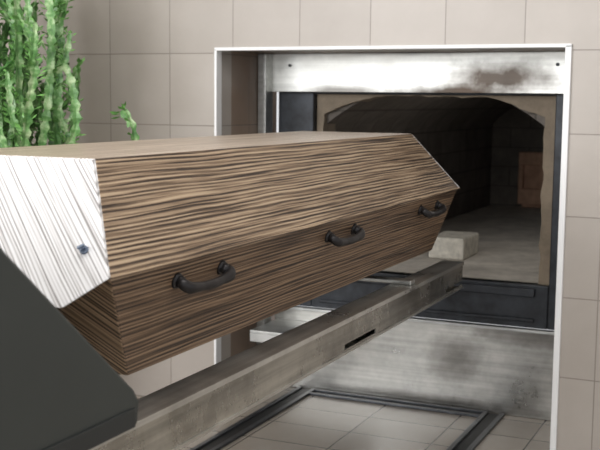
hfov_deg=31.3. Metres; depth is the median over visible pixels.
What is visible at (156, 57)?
wall
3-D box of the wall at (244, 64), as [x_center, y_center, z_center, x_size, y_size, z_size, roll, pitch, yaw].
[0.398,-0.002,4.036,1.395,1.407,0.400,4,7,24]
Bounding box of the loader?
[0,248,463,449]
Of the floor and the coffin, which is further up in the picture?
the coffin
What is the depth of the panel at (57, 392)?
1.43 m
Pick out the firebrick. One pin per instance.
(455, 245)
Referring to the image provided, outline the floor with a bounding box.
[136,387,550,449]
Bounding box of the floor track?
[189,386,504,449]
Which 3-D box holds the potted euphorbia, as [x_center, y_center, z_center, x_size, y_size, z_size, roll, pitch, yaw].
[-0.925,-0.249,3.754,0.874,1.936,0.482,4,7,24]
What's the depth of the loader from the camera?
1.75 m
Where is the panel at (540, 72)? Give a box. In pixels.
[272,51,564,93]
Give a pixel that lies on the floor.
(313, 422)
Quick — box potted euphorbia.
[0,0,139,147]
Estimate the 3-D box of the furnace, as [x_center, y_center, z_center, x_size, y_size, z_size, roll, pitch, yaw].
[1.010,-0.128,5.359,1.296,1.359,3.305,4,7,24]
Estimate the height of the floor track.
0.010 m
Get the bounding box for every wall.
[0,0,599,449]
[231,48,564,356]
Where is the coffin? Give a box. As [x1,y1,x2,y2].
[0,131,459,374]
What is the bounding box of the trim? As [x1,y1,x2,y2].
[214,43,571,449]
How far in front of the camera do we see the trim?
3.52 m
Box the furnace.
[250,51,564,420]
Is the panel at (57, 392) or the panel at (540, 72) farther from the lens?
the panel at (540, 72)
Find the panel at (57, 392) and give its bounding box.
[0,248,137,449]
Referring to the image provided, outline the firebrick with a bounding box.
[429,231,478,259]

